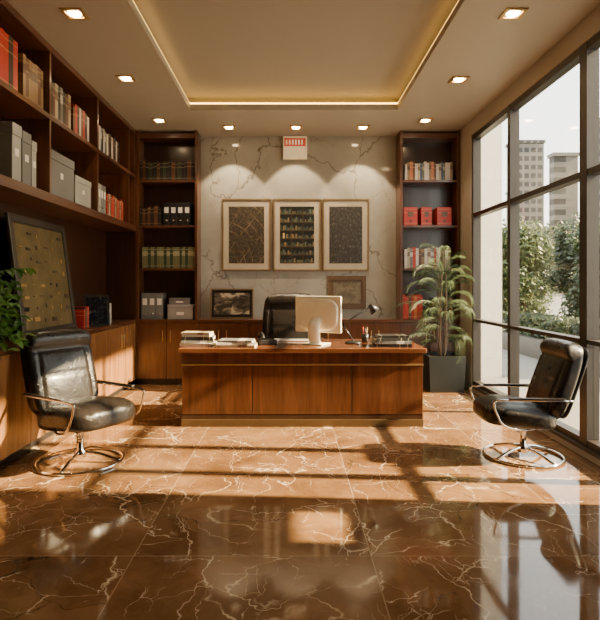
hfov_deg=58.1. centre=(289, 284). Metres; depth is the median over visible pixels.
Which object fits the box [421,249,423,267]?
book
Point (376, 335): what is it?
book
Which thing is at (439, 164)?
book
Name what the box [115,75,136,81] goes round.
recessed light
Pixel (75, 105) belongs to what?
book
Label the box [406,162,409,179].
book
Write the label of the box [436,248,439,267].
book
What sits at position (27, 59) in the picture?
book
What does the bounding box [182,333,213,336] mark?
book
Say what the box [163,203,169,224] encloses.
binder
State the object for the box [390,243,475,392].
potted palm
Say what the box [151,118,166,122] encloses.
recessed light
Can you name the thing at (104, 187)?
binder
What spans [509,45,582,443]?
window
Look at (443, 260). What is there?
book
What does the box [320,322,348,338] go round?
base cabinet
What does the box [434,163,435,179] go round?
book
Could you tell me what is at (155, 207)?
book
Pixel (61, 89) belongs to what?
book
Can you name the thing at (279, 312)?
office chair
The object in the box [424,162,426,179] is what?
book
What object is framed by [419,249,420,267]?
book
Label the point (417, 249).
book
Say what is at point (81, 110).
book
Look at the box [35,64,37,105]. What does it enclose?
book
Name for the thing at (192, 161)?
book
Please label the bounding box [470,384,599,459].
trim
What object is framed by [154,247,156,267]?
book
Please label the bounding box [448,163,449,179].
book
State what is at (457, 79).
recessed light
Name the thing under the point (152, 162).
book
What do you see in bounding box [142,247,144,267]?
book
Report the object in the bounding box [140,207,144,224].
book
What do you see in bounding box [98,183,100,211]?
binder
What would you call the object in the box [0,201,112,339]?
wall
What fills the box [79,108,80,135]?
book
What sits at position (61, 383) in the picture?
lounge chair
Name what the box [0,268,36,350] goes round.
potted plant
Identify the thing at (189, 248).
book
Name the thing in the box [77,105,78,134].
book
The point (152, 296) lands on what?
binder
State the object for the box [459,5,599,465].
wall
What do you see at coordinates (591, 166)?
window
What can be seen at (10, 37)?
book
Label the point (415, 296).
book
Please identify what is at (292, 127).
recessed light
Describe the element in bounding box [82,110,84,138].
book
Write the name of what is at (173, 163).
book
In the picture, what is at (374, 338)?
book
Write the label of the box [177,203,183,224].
binder
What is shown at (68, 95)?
book
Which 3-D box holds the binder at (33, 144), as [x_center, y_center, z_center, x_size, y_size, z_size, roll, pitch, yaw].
[-2.310,-1.011,4.560,0.308,0.400,0.088,0,0,0]
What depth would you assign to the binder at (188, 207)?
7.43 m
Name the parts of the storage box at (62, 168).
lid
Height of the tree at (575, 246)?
2.776 m
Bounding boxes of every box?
[0,122,21,181]
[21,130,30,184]
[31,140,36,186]
[51,149,73,201]
[74,174,90,207]
[167,304,194,318]
[169,298,192,304]
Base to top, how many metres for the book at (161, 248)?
0.293 m
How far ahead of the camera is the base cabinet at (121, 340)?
6.72 m
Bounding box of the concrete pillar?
[481,123,501,377]
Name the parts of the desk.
panel, panel, panel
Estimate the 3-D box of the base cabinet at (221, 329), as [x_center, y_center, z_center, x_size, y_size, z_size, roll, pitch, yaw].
[-0.922,0.943,7.536,0.693,0.855,0.325,0,0,0]
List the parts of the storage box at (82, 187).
lid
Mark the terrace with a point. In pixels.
(527, 365)
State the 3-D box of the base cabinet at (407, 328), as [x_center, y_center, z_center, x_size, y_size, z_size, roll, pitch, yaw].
[1.917,0.943,7.536,0.813,0.855,0.325,0,0,0]
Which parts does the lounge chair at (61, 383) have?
armrest, leg, backrest, leg, seat, leg, leg, armrest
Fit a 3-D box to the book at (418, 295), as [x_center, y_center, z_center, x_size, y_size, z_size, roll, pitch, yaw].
[1.770,0.301,7.530,0.045,0.343,0.200,0,0,0]
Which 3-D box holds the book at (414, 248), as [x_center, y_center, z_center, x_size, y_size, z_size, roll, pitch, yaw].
[1.710,-0.374,7.530,0.041,0.286,0.200,0,0,0]
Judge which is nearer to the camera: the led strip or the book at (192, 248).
the led strip
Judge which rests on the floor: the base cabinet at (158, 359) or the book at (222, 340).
the base cabinet at (158, 359)
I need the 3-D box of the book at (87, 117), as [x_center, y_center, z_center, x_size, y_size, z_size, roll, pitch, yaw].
[-2.280,-1.647,5.778,0.240,0.292,0.053,0,0,0]
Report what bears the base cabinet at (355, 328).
on the floor
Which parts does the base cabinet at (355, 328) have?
door, door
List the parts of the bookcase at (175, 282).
panel, shelf, shelf, shelf, shelf, panel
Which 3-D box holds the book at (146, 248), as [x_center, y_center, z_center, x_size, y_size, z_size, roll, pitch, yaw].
[-1.978,-0.377,7.530,0.037,0.292,0.200,0,0,0]
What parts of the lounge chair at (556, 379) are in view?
armrest, leg, leg, seat, armrest, leg, leg, backrest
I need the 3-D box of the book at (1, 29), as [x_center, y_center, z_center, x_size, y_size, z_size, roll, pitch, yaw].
[-2.280,-1.713,4.047,0.240,0.424,0.066,0,0,0]
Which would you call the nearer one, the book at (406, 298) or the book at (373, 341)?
the book at (373, 341)
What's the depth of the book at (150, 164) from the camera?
7.43 m
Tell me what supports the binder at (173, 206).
on the bookcase at (175, 282)
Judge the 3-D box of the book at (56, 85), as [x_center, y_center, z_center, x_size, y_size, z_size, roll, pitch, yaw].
[-2.280,-1.680,4.999,0.240,0.358,0.061,0,0,0]
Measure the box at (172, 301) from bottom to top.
0.089 m
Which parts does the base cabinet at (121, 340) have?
door, door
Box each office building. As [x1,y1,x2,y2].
[505,140,545,227]
[547,152,578,294]
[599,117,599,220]
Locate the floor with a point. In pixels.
(193, 523)
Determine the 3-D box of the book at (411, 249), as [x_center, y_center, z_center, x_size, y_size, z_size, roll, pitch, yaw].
[1.669,-0.367,7.530,0.038,0.272,0.200,0,0,0]
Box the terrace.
[481,294,599,440]
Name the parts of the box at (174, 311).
lid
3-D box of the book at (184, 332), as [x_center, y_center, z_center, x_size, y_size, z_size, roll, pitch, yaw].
[-0.937,0.485,5.471,0.290,0.020,0.200,0,0,5]
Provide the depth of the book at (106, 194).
6.38 m
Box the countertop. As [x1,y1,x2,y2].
[0,320,135,354]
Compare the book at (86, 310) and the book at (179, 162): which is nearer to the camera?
the book at (86, 310)
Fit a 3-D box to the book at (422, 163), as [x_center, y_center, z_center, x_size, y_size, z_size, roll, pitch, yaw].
[1.836,-1.559,7.530,0.029,0.237,0.200,0,0,0]
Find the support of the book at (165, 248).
on the bookcase at (175, 282)
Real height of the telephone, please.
0.128 m
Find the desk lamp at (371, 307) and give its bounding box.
[342,304,378,343]
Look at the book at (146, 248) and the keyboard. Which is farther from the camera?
the book at (146, 248)
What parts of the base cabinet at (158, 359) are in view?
door, door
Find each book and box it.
[0,27,3,80]
[4,32,8,84]
[8,34,12,87]
[13,39,17,90]
[18,53,25,96]
[26,57,28,98]
[29,60,31,100]
[32,63,34,102]
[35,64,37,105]
[38,67,40,107]
[41,71,42,108]
[51,80,52,115]
[53,83,54,117]
[54,83,57,119]
[58,86,59,120]
[60,87,62,122]
[63,92,65,125]
[66,94,70,128]
[66,95,67,126]
[71,104,76,132]
[71,105,74,131]
[75,307,85,328]
[75,309,84,328]
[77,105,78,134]
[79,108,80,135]
[81,110,82,137]
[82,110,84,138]
[85,114,86,139]
[86,310,87,327]
[87,117,88,141]
[98,125,100,149]
[102,128,104,152]
[106,133,109,156]
[106,134,107,154]
[106,194,107,214]
[111,137,112,158]
[111,197,112,216]
[112,137,115,160]
[140,162,142,179]
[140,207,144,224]
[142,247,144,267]
[143,160,144,179]
[143,209,144,224]
[145,161,149,179]
[145,208,147,224]
[145,247,147,267]
[148,207,149,224]
[148,247,150,267]
[149,163,151,179]
[150,207,153,224]
[151,247,153,267]
[152,162,153,179]
[154,160,158,179]
[154,206,159,224]
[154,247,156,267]
[157,163,159,179]
[157,247,159,267]
[158,208,162,224]
[160,161,162,179]
[160,247,163,267]
[163,161,165,179]
[164,247,166,267]
[166,161,167,179]
[167,247,169,267]
[168,160,172,179]
[170,247,172,267]
[172,162,174,179]
[173,247,175,267]
[175,162,177,179]
[176,247,178,267]
[178,161,180,179]
[179,247,181,267]
[179,341,216,346]
[181,162,184,179]
[181,331,213,334]
[181,340,214,342]
[182,247,184,267]
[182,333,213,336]
[182,335,215,340]
[185,160,186,179]
[185,247,187,267]
[187,160,190,179]
[188,247,190,267]
[191,160,194,179]
[191,247,194,267]
[214,343,257,347]
[217,338,254,342]
[217,340,255,344]
[370,336,411,340]
[370,341,411,346]
[371,339,411,343]
[375,334,408,337]
[403,164,406,179]
[403,249,406,267]
[403,295,404,318]
[405,248,409,267]
[405,294,411,318]
[405,296,407,318]
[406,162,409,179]
[410,162,412,179]
[410,248,412,267]
[412,247,415,267]
[412,294,413,318]
[413,162,414,179]
[414,294,419,318]
[414,295,416,318]
[415,164,417,179]
[416,248,418,267]
[418,163,419,179]
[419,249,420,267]
[420,163,421,179]
[420,295,422,318]
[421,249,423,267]
[422,163,423,179]
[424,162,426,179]
[424,249,426,266]
[426,248,430,264]
[427,163,428,179]
[428,162,430,179]
[430,300,435,318]
[431,162,433,179]
[431,247,433,266]
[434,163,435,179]
[436,164,438,179]
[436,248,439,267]
[439,162,442,179]
[439,164,440,179]
[442,250,444,267]
[443,163,444,179]
[445,163,447,179]
[445,248,450,267]
[445,250,447,267]
[447,298,452,318]
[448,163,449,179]
[450,162,452,179]
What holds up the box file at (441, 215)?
on the bookcase at (437, 148)
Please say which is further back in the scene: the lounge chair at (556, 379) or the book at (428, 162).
the book at (428, 162)
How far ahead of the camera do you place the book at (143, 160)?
7.43 m
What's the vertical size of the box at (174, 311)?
0.203 m
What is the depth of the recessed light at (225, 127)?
7.23 m
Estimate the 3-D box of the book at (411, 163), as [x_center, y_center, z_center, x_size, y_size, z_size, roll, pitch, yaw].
[1.671,-1.570,7.530,0.033,0.257,0.200,0,0,0]
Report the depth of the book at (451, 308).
7.43 m
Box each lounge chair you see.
[20,328,144,476]
[469,338,588,468]
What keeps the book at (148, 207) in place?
on the bookcase at (175, 282)
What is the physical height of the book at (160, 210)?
0.245 m
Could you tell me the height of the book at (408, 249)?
0.281 m
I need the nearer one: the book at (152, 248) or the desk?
the desk
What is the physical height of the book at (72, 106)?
0.292 m
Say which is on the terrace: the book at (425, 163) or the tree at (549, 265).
the tree at (549, 265)
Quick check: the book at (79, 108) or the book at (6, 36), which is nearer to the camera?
the book at (6, 36)
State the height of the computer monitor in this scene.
0.495 m
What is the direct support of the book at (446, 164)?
on the bookcase at (437, 148)
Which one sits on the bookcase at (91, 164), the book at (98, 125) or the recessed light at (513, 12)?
the book at (98, 125)
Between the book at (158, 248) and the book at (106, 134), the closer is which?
the book at (106, 134)
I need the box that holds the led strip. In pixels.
[133,0,458,103]
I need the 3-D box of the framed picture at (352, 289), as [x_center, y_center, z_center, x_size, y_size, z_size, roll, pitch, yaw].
[0.812,0.107,7.686,0.541,0.470,0.025,0,0,0]
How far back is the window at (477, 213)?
6.92 m
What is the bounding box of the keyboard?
[274,338,308,340]
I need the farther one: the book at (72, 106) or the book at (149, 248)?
the book at (149, 248)
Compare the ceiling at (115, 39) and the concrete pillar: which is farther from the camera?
the concrete pillar
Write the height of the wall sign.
0.328 m
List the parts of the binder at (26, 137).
lid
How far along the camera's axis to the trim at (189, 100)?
6.64 m
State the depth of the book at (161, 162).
7.43 m
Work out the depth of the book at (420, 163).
7.43 m
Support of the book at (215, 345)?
on the desk
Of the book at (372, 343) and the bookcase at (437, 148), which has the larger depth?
the bookcase at (437, 148)
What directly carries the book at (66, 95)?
on the bookcase at (91, 164)
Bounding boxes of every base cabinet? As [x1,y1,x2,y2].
[0,351,54,467]
[90,330,105,395]
[106,323,135,395]
[136,322,197,383]
[198,322,247,338]
[248,322,261,338]
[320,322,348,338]
[349,322,399,338]
[400,322,458,353]
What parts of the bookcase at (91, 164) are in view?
panel, shelf, shelf, shelf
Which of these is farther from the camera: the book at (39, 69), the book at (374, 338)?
the book at (374, 338)
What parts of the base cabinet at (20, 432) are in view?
door, door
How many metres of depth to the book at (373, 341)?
5.29 m
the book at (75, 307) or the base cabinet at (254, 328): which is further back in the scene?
the base cabinet at (254, 328)
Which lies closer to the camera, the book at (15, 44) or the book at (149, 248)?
the book at (15, 44)
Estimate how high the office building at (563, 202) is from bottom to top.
20.503 m
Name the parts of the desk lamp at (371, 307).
arm, lamp shade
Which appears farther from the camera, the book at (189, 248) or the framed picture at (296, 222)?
the framed picture at (296, 222)
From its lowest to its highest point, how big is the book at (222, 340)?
0.020 m
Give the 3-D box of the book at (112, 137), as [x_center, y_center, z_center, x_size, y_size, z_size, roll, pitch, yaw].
[-2.280,-1.660,6.666,0.240,0.318,0.058,0,0,0]
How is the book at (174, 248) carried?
on the bookcase at (175, 282)
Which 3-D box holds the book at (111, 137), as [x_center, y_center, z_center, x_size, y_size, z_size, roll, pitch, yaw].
[-2.280,-1.647,6.557,0.240,0.291,0.057,0,0,0]
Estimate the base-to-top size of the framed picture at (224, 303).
0.419 m
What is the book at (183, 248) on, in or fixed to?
on the bookcase at (175, 282)
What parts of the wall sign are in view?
red panel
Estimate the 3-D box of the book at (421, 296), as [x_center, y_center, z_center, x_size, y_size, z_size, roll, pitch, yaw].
[1.810,0.309,7.530,0.032,0.327,0.200,0,0,0]
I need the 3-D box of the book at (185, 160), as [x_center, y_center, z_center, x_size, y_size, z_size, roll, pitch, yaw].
[-1.431,-1.577,7.530,0.034,0.272,0.200,0,0,0]
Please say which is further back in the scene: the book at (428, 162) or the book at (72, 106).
the book at (428, 162)
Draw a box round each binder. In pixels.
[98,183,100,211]
[101,185,102,212]
[103,186,105,213]
[141,293,148,318]
[149,293,155,318]
[156,293,165,318]
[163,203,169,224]
[170,203,176,224]
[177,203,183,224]
[184,203,192,224]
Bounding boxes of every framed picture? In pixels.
[83,295,109,325]
[210,289,253,318]
[222,199,270,270]
[273,199,320,270]
[322,199,368,270]
[328,276,365,308]
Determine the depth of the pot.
6.86 m
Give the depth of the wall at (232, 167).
7.70 m
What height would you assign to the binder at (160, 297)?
0.360 m
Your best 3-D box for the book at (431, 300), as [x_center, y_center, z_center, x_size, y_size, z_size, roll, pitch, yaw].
[1.992,0.339,7.530,0.035,0.268,0.200,0,0,0]
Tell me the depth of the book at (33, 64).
4.55 m
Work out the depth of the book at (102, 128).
6.25 m
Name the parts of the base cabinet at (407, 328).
door, door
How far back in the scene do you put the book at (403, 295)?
7.43 m
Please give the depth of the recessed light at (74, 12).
4.19 m
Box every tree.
[502,219,554,320]
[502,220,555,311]
[539,234,558,308]
[546,211,578,295]
[549,217,599,316]
[551,243,572,295]
[558,218,599,320]
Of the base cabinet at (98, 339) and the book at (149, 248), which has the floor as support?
the base cabinet at (98, 339)
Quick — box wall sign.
[283,136,306,159]
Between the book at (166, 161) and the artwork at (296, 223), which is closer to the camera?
the book at (166, 161)
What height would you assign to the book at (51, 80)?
0.353 m
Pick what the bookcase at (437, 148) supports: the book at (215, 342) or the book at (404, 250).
the book at (404, 250)
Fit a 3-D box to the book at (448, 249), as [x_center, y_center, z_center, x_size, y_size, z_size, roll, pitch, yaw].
[2.189,-0.372,7.530,0.040,0.281,0.200,0,0,0]
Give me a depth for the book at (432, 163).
7.43 m
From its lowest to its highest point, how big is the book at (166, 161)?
0.261 m
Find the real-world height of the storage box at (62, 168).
0.420 m
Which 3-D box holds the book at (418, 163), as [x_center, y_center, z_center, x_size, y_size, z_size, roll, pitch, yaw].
[1.775,-1.557,7.530,0.029,0.232,0.200,0,0,0]
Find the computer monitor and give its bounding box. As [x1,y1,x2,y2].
[296,296,341,345]
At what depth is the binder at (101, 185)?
6.20 m
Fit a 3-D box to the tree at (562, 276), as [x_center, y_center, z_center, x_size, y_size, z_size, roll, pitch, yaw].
[9.528,-0.487,17.105,2.266,3.727,2.525,0,0,-7]
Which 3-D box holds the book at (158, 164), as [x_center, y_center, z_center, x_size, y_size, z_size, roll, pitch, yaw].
[-1.813,-1.562,7.530,0.033,0.241,0.200,0,0,0]
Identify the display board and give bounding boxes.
[4,212,76,337]
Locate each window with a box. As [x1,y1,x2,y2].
[472,106,508,394]
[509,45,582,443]
[583,31,599,452]
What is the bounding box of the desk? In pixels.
[178,339,426,426]
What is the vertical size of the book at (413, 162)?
0.255 m
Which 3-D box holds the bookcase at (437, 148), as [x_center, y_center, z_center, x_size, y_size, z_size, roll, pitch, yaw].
[1.917,-0.822,7.548,0.815,2.591,0.296,0,0,0]
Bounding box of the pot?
[423,352,465,392]
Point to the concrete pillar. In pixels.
(491, 143)
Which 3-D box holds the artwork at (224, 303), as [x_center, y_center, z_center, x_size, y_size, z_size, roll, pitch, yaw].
[-0.808,0.260,7.516,0.490,0.300,0.002,0,-8,0]
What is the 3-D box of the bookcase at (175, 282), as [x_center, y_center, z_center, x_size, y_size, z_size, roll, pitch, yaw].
[-1.690,-0.822,7.548,0.840,2.591,0.296,0,0,0]
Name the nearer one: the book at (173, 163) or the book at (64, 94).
the book at (64, 94)
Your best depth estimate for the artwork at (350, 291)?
7.68 m
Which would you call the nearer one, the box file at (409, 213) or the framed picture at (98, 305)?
the framed picture at (98, 305)
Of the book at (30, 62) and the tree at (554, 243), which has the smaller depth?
the book at (30, 62)
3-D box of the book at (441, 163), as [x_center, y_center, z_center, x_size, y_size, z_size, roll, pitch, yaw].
[2.094,-1.567,7.530,0.025,0.252,0.200,0,0,0]
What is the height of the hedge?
0.803 m
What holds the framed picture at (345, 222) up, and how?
attached to the wall at (232, 167)
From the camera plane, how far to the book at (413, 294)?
7.43 m
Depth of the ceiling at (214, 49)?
5.10 m
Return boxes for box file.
[403,207,416,224]
[418,207,431,224]
[433,207,451,224]
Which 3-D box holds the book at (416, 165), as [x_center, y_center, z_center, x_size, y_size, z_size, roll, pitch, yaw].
[1.741,-1.555,7.530,0.037,0.228,0.200,0,0,0]
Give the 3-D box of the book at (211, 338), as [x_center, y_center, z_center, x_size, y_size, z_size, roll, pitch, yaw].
[-0.921,0.534,5.475,0.310,0.035,0.220,0,0,-1]
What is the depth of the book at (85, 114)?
5.72 m
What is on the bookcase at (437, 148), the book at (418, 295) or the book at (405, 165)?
the book at (405, 165)
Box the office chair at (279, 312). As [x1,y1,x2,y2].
[262,293,323,338]
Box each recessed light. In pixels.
[59,8,88,19]
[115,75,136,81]
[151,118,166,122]
[222,125,235,129]
[290,125,301,129]
[356,125,369,129]
[417,118,433,122]
[448,76,469,82]
[498,8,528,19]
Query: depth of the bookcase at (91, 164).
5.31 m
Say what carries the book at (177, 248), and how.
on the bookcase at (175, 282)
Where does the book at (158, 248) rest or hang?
on the bookcase at (175, 282)
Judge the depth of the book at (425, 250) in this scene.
7.43 m
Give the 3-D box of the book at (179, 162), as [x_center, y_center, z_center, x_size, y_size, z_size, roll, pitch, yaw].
[-1.520,-1.572,7.530,0.045,0.261,0.200,0,0,0]
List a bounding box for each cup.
[362,327,368,342]
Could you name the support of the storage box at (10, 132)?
on the bookcase at (91, 164)
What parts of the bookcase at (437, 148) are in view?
panel, panel, shelf, shelf, shelf, shelf, panel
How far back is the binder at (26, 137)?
4.42 m
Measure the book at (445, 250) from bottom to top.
0.253 m
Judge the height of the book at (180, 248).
0.286 m
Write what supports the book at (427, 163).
on the bookcase at (437, 148)
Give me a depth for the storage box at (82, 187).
5.62 m
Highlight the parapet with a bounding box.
[502,331,599,377]
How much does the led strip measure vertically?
0.019 m
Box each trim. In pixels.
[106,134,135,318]
[188,99,399,102]
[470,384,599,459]
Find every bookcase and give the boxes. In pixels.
[0,0,135,231]
[136,131,200,319]
[396,131,459,319]
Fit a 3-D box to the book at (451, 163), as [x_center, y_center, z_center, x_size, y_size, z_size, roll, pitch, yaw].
[2.223,-1.567,7.530,0.033,0.251,0.200,0,0,0]
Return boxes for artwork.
[86,297,106,323]
[214,293,249,313]
[229,207,263,262]
[280,207,313,262]
[329,207,361,262]
[333,281,360,303]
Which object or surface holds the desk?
on the floor
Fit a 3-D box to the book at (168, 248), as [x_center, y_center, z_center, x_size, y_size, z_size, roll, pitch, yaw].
[-1.676,-0.375,7.530,0.043,0.288,0.200,0,0,0]
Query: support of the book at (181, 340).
on the book at (215, 342)
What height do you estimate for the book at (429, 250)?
0.278 m
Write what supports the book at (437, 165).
on the bookcase at (437, 148)
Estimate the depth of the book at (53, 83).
4.94 m
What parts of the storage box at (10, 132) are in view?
lid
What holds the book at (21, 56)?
on the bookcase at (91, 164)
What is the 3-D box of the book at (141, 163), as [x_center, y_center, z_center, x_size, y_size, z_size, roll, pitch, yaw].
[-2.046,-1.568,7.530,0.037,0.255,0.200,0,0,0]
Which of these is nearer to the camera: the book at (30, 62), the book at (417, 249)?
the book at (30, 62)
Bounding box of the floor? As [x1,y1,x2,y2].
[0,381,599,619]
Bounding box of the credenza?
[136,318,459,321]
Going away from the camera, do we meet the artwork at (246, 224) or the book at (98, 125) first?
the book at (98, 125)
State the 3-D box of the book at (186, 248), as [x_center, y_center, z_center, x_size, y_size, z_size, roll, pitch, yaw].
[-1.425,-0.374,7.530,0.043,0.286,0.200,0,0,0]
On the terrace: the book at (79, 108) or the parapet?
the parapet
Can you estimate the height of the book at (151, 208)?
0.248 m
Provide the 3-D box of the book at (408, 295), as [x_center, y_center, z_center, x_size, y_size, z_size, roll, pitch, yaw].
[1.652,0.299,7.530,0.043,0.349,0.200,0,0,0]
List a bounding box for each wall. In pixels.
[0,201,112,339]
[113,136,395,380]
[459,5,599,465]
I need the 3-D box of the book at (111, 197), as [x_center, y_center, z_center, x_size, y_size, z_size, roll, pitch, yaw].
[-2.270,-0.937,6.555,0.220,0.252,0.044,0,0,0]
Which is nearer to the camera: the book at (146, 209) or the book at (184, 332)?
the book at (184, 332)
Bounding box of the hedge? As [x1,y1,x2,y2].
[502,311,599,350]
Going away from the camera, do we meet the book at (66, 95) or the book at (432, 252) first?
the book at (66, 95)
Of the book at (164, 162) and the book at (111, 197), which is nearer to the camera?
the book at (111, 197)
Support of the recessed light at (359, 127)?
in the ceiling at (115, 39)
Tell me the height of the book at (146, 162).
0.259 m
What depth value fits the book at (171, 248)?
7.43 m
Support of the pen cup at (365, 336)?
on the desk
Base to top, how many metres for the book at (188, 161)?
0.274 m
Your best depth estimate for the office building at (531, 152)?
89.99 m
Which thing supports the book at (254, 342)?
on the book at (215, 345)
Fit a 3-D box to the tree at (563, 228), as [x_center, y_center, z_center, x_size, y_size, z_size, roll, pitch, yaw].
[8.054,-0.233,14.125,2.250,3.216,2.260,0,0,8]
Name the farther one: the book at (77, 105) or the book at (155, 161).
the book at (155, 161)
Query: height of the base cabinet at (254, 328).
0.855 m
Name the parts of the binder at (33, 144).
lid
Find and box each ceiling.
[6,0,599,135]
[133,0,457,98]
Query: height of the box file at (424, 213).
0.250 m
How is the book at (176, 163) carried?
on the bookcase at (175, 282)
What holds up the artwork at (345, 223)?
attached to the framed picture at (345, 222)
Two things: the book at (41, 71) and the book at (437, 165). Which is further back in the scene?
the book at (437, 165)
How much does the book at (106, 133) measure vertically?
0.302 m
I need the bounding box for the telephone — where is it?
[256,332,276,344]
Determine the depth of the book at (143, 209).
7.43 m
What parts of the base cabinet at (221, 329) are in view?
door, door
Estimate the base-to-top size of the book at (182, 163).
0.253 m
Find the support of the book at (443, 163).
on the bookcase at (437, 148)
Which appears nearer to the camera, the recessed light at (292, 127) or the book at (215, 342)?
the book at (215, 342)
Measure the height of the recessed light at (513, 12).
0.022 m
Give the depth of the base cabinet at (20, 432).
4.15 m
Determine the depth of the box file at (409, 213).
7.43 m
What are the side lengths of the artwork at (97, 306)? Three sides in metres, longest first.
0.310 x 0.230 x 0.003 m
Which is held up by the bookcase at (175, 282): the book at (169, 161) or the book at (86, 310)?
the book at (169, 161)
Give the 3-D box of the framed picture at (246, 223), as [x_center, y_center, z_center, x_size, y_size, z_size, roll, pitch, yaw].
[-0.620,-0.712,7.686,0.698,1.025,0.025,0,0,0]

